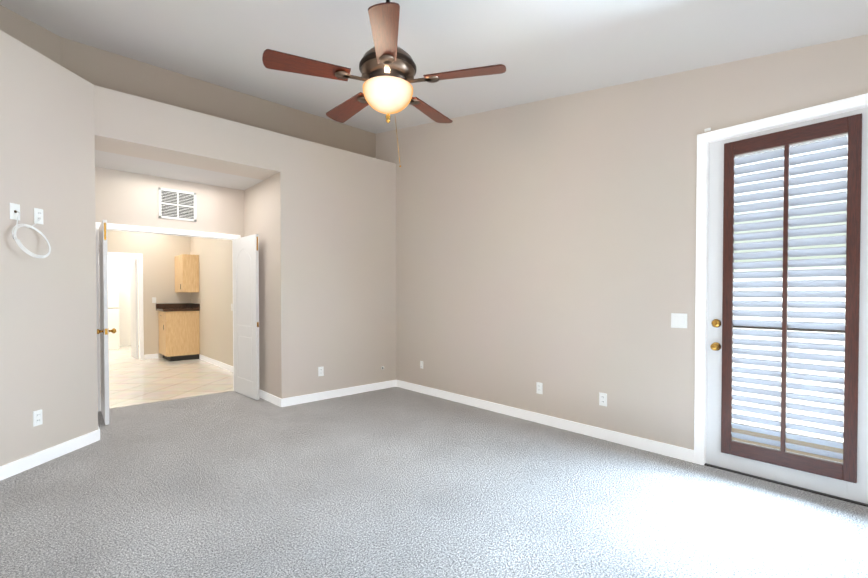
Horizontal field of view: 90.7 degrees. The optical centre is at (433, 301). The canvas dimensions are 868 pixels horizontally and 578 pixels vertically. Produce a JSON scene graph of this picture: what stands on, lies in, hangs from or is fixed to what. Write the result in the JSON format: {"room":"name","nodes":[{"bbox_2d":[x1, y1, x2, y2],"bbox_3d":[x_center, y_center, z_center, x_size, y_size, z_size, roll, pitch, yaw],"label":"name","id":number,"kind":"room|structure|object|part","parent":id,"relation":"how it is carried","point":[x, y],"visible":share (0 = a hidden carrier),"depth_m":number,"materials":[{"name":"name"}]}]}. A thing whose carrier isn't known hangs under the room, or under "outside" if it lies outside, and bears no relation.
{"room":"empty bedroom","nodes":[
{"label":"empty bedroom","id":0,"kind":"room"},
{"bbox_2d":[0,5,71,71],"bbox_3d":[-3.577,-2.331,3.166,1.261,1.430,1.170,-1,1,-43],"label":"wall","id":1,"kind":"structure","parent":0,"point":[56,48],"depth_m":3.81,"materials":[{"name":"paint"}]},
{"bbox_2d":[0,93,97,465],"bbox_3d":[-3.629,-0.116,3.473,1.384,2.730,2.350,-1,1,-43],"label":"wall","id":2,"kind":"structure","parent":0,"point":[48,335],"depth_m":3.36,"materials":[{"name":"paint"}]},
{"bbox_2d":[9,203,19,219],"bbox_3d":[-3.048,-0.655,3.116,0.054,0.117,0.054,-1,1,-43],"label":"outlet","id":3,"kind":"object","parent":2,"relation":"attached to","point":[14,208],"visible":1,"depth_m":3.11,"materials":[{"name":"white plastic"}]},
{"bbox_2d":[12,211,50,257],"bbox_3d":[-2.982,-0.490,3.178,0.207,0.338,0.240,-1,1,-43],"label":"cord","id":4,"kind":"object","parent":3,"relation":"hanging from","point":[20,243],"visible":0.98,"depth_m":3.12,"materials":[{"name":"white plastic"}]},
{"bbox_2d":[33,409,42,426],"bbox_3d":[-3.040,0.892,3.289,0.009,0.117,0.072,0,1,2],"label":"outlet","id":5,"kind":"object","parent":2,"relation":"attached to","point":[37,418],"visible":1,"depth_m":3.28,"materials":[{"name":"white plastic"}]},
{"bbox_2d":[34,208,42,223],"bbox_3d":[-3.039,-0.658,3.296,0.009,0.117,0.072,0,1,2],"label":"outlet","id":6,"kind":"object","parent":2,"relation":"attached to","point":[38,213],"visible":1,"depth_m":3.29,"materials":[{"name":"white plastic"}]},
{"bbox_2d":[0,428,99,480],"bbox_3d":[-3.041,1.207,3.129,0.990,0.095,1.039,-1,1,-43],"label":"baseboard","id":7,"kind":"structure","parent":2,"relation":"attached to","point":[66,447],"depth_m":3.36,"materials":[{"name":"white wood"}]},
{"bbox_2d":[97,220,115,424],"bbox_3d":[-3.505,0.203,4.530,0.170,2.040,0.738,-1,1,-43],"label":"door leaf","id":8,"kind":"structure","parent":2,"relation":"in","point":[104,331],"depth_m":4.27,"materials":[{"name":"white wood"}]},
{"bbox_3d":[-3.495,0.203,4.534,0.060,2.040,0.727,-1,1,-43],"label":"panel","id":9,"kind":"part","parent":8,"relation":"part of","materials":[{"name":"white wood"}]},
{"bbox_2d":[108,255,138,345],"bbox_3d":[-8.137,-0.311,10.742,2.228,2.900,0.100,-1,1,-43],"label":"wall","id":10,"kind":"structure","parent":0,"point":[122,263],"depth_m":10.91,"materials":[{"name":"white paint"}]},
{"bbox_2d":[98,229,190,357],"bbox_3d":[-6.115,-0.277,8.540,2.228,2.900,0.120,-1,1,-43],"label":"wall","id":11,"kind":"structure","parent":0,"point":[159,252],"depth_m":8.80,"materials":[{"name":"paint"}]},
{"bbox_2d":[108,252,143,359],"bbox_3d":[-6.261,0.105,8.400,0.920,2.140,0.136,-1,1,-43],"label":"door frame","id":12,"kind":"structure","parent":11,"relation":"attached to","point":[140,296],"depth_m":8.64,"materials":[{"name":"white wood"}]},
{"bbox_2d":[130,259,137,358],"bbox_3d":[-6.290,0.141,8.983,0.035,2.030,0.720,-1,1,-43],"label":"room door","id":13,"kind":"structure","parent":11,"relation":"in","point":[134,305],"depth_m":8.86,"materials":[{"name":"white wood"}]},
{"bbox_2d":[100,345,233,408],"bbox_3d":[-5.748,1.228,8.037,2.700,0.104,7.350,-1,1,-43],"label":"floor","id":14,"kind":"structure","parent":0,"point":[133,381],"depth_m":6.60,"materials":[{"name":"beige tile"}]},
{"bbox_2d":[99,268,119,349],"bbox_3d":[-7.988,0.172,10.275,0.650,1.950,0.700,-1,1,-43],"label":"appliance","id":15,"kind":"object","parent":14,"relation":"on","point":[113,305],"visible":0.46,"depth_m":10.16,"materials":[{"name":"white"}]},
{"bbox_2d":[156,303,199,360],"bbox_3d":[-5.244,0.604,8.771,0.639,1.130,0.724,-1,1,-43],"label":"base cabinet","id":16,"kind":"object","parent":14,"relation":"on","point":[179,334],"visible":0.96,"depth_m":8.57,"materials":[{"name":"brown wood"}]},
{"bbox_2d":[95,167,243,236],"bbox_3d":[-3.251,-0.144,5.333,1.690,2.730,0.120,-1,1,-43],"label":"wall","id":17,"kind":"structure","parent":0,"point":[126,198],"depth_m":5.14,"materials":[{"name":"paint"}]},
{"bbox_2d":[96,222,240,411],"bbox_3d":[-3.251,0.164,5.338,1.580,2.115,0.152,-1,1,-43],"label":"door frame","id":18,"kind":"structure","parent":17,"relation":"attached to","point":[142,229],"depth_m":5.02,"materials":[{"name":"white wood"}]},
{"bbox_2d":[158,187,195,221],"bbox_3d":[-3.170,-1.196,5.302,0.410,0.365,0.012,-1,1,-43],"label":"air vent","id":19,"kind":"object","parent":17,"relation":"in","point":[176,204],"visible":1,"depth_m":5.29,"materials":[{"name":"white metal"}]},
{"bbox_2d":[233,234,259,399],"bbox_3d":[-2.428,0.189,5.520,0.073,2.040,0.738,-1,1,-43],"label":"door leaf","id":20,"kind":"structure","parent":17,"relation":"in","point":[246,305],"depth_m":5.46,"materials":[{"name":"white wood"}]},
{"bbox_2d":[0,30,395,194],"bbox_3d":[-2.110,-1.713,4.286,4.754,0.440,1.530,-1,1,-43],"label":"wall","id":21,"kind":"structure","parent":0,"point":[116,122],"depth_m":4.26,"materials":[{"name":"paint"}]},
{"bbox_2d":[190,237,232,365],"bbox_3d":[-4.844,-0.283,8.892,0.120,2.900,7.280,-1,1,-43],"label":"wall","id":22,"kind":"structure","parent":0,"point":[213,297],"depth_m":7.95,"materials":[{"name":"paint"}]},
{"bbox_2d":[175,254,198,292],"bbox_3d":[-5.137,-0.572,8.873,0.319,0.760,0.694,-1,1,-43],"label":"upper cabinet","id":23,"kind":"object","parent":22,"relation":"attached to","point":[186,273],"visible":1,"depth_m":8.65,"materials":[{"name":"brown wood"}]},
{"bbox_2d":[199,354,232,371],"bbox_3d":[-3.604,1.142,7.466,0.013,0.095,3.470,-1,1,-43],"label":"baseboard","id":24,"kind":"structure","parent":22,"relation":"attached to","point":[209,360],"depth_m":7.89,"materials":[{"name":"white wood"}]},
{"bbox_2d":[72,41,375,157],"bbox_3d":[-2.253,-2.363,5.265,3.627,1.430,0.120,-1,1,-43],"label":"wall","id":25,"kind":"structure","parent":0,"point":[104,68],"depth_m":4.89,"materials":[{"name":"paint"}]},
{"bbox_2d":[244,172,395,398],"bbox_3d":[-1.604,-0.154,6.031,1.680,2.730,1.320,-1,1,-43],"label":"wall","id":26,"kind":"structure","parent":0,"point":[327,275],"depth_m":5.40,"materials":[{"name":"paint"}]},
{"bbox_2d":[259,389,279,406],"bbox_3d":[-2.193,1.172,5.435,0.020,0.095,1.190,-1,1,-43],"label":"baseboard","id":27,"kind":"structure","parent":26,"relation":"attached to","point":[264,395],"depth_m":5.21,"materials":[{"name":"white wood"}]},
{"bbox_2d":[318,366,323,375],"bbox_3d":[-1.405,0.867,5.327,0.072,0.117,0.009,-1,1,-43],"label":"outlet","id":28,"kind":"object","parent":26,"relation":"attached to","point":[320,371],"visible":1,"depth_m":5.33,"materials":[{"name":"white plastic"}]},
{"bbox_2d":[280,380,395,406],"bbox_3d":[-1.165,1.171,5.550,1.673,0.095,0.013,-1,1,-43],"label":"baseboard","id":29,"kind":"structure","parent":26,"relation":"attached to","point":[301,399],"depth_m":5.45,"materials":[{"name":"white wood"}]},
{"bbox_2d":[0,387,867,577],"bbox_3d":[-0.679,1.309,2.850,5.250,0.100,7.150,-1,1,-43],"label":"floor carpet","id":30,"kind":"object","parent":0,"point":[394,482],"visible":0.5,"depth_m":2.65,"materials":[{"name":"grey carpet"}]},
{"bbox_2d":[0,0,867,189],"bbox_3d":[-0.776,-2.038,2.757,5.150,1.184,7.220,-1,1,-43],"label":"ceiling","id":31,"kind":"structure","parent":0,"point":[543,49],"depth_m":3.36,"materials":[{"name":"paint"}]},
{"bbox_2d":[262,0,505,166],"bbox_3d":[-0.307,-1.391,2.627,1.355,1.149,1.311,-1,1,-43],"label":"ceiling fan","id":32,"kind":"object","parent":31,"relation":"hanging from","point":[387,66],"visible":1,"depth_m":2.46,"materials":[{"name":"brown wood"}]},
{"bbox_3d":[-0.712,-1.319,2.407,0.470,0.035,0.143,0,1,-23],"label":"blade","id":33,"kind":"part","parent":32,"relation":"part of","materials":[{"name":"brown wood"}]},
{"bbox_3d":[-0.583,-1.328,2.945,0.143,0.035,0.470,-1,1,-41],"label":"blade","id":34,"kind":"part","parent":32,"relation":"part of","materials":[{"name":"brown wood"}]},
{"bbox_3d":[-0.240,-1.315,2.119,0.143,0.035,0.470,0,1,-5],"label":"blade","id":35,"kind":"part","parent":32,"relation":"part of","materials":[{"name":"brown wood"}]},
{"bbox_3d":[-0.278,-1.218,2.589,0.304,0.142,0.304,-1,1,-43],"label":"lamp shade","id":36,"kind":"part","parent":32,"relation":"part of","materials":[{"name":"white glass"}]},
{"bbox_3d":[-0.033,-1.328,2.989,0.143,0.035,0.470,1,1,31],"label":"blade","id":37,"kind":"part","parent":32,"relation":"part of","materials":[{"name":"brown wood"}]},
{"bbox_3d":[0.179,-1.321,2.478,0.470,0.035,0.143,0,1,13],"label":"blade","id":38,"kind":"part","parent":32,"relation":"part of","materials":[{"name":"brown wood"}]},
{"bbox_2d":[376,34,867,449],"bbox_3d":[1.251,-0.913,4.263,0.150,4.300,6.370,-1,1,-43],"label":"wall","id":39,"kind":"structure","parent":0,"point":[550,244],"depth_m":4.05,"materials":[{"name":"paint"}]},
{"bbox_2d":[536,382,542,393],"bbox_3d":[1.074,0.881,4.365,0.009,0.117,0.072,-1,1,-43],"label":"outlet","id":40,"kind":"object","parent":39,"relation":"attached to","point":[539,387],"visible":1,"depth_m":4.36,"materials":[{"name":"white plastic"}]},
{"bbox_2d":[396,380,693,462],"bbox_3d":[0.741,1.183,4.729,0.013,0.095,3.800,-1,1,-43],"label":"baseboard","id":41,"kind":"structure","parent":39,"relation":"attached to","point":[665,449],"depth_m":4.13,"materials":[{"name":"white wood"}]},
{"bbox_2d":[599,392,606,406],"bbox_3d":[1.528,0.884,3.872,0.009,0.117,0.072,-1,1,-43],"label":"outlet","id":42,"kind":"object","parent":39,"relation":"attached to","point":[602,399],"visible":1,"depth_m":3.87,"materials":[{"name":"white plastic"}]},
{"bbox_2d":[671,313,686,327],"bbox_3d":[1.947,0.151,3.404,0.010,0.117,0.117,-1,1,-43],"label":"light switch","id":43,"kind":"object","parent":39,"relation":"attached to","point":[678,320],"visible":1,"depth_m":3.40,"materials":[{"name":"white plastic"}]},
{"bbox_2d":[694,93,867,506],"bbox_3d":[2.442,-0.009,2.967,0.168,2.533,1.076,-1,1,-43],"label":"door frame","id":44,"kind":"structure","parent":39,"relation":"attached to","point":[704,140],"depth_m":3.26,"materials":[{"name":"white paint"}]},
{"bbox_2d":[706,107,867,503],"bbox_3d":[2.402,0.024,2.925,0.115,2.452,0.942,-1,1,-43],"label":"exterior door","id":45,"kind":"structure","parent":39,"relation":"in","point":[857,491],"depth_m":3.01,"materials":[{"name":"white"}]},
{"bbox_3d":[2.395,-0.007,2.898,0.070,2.294,0.912,-1,1,-43],"label":"exterior door hardware","id":46,"kind":"part","parent":45,"relation":"part of","materials":[{"name":"gold metal"}]},
{"bbox_2d":[721,113,861,482],"bbox_3d":[2.396,-0.017,2.924,0.047,2.290,0.722,-1,1,-43],"label":"shutter","id":47,"kind":"object","parent":45,"relation":"attached to","point":[846,469],"visible":1,"depth_m":2.88,"materials":[{"name":"brown wood"}]},
{"label":"outside","id":48,"kind":"structure","parent":0,"visible":0},
{"bbox_2d":[732,136,847,441],"bbox_3d":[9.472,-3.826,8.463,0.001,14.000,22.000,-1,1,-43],"label":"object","id":49,"kind":"structure","parent":48,"point":[814,414],"depth_m":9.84,"materials":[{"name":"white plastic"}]},
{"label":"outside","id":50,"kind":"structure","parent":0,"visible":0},
{"bbox_2d":[732,422,842,462],"bbox_3d":[3.035,1.322,3.647,1.300,0.090,4.500,-1,1,-43],"label":"floor","id":51,"kind":"structure","parent":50,"point":[813,445],"depth_m":3.85,"materials":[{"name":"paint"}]},
{"bbox_2d":[733,325,844,434],"bbox_3d":[3.315,0.743,3.896,0.060,1.060,4.500,-1,1,-43],"label":"railing","id":52,"kind":"object","parent":51,"relation":"on","point":[796,329],"depth_m":3.89,"materials":[{"name":"brown"}]}
]}

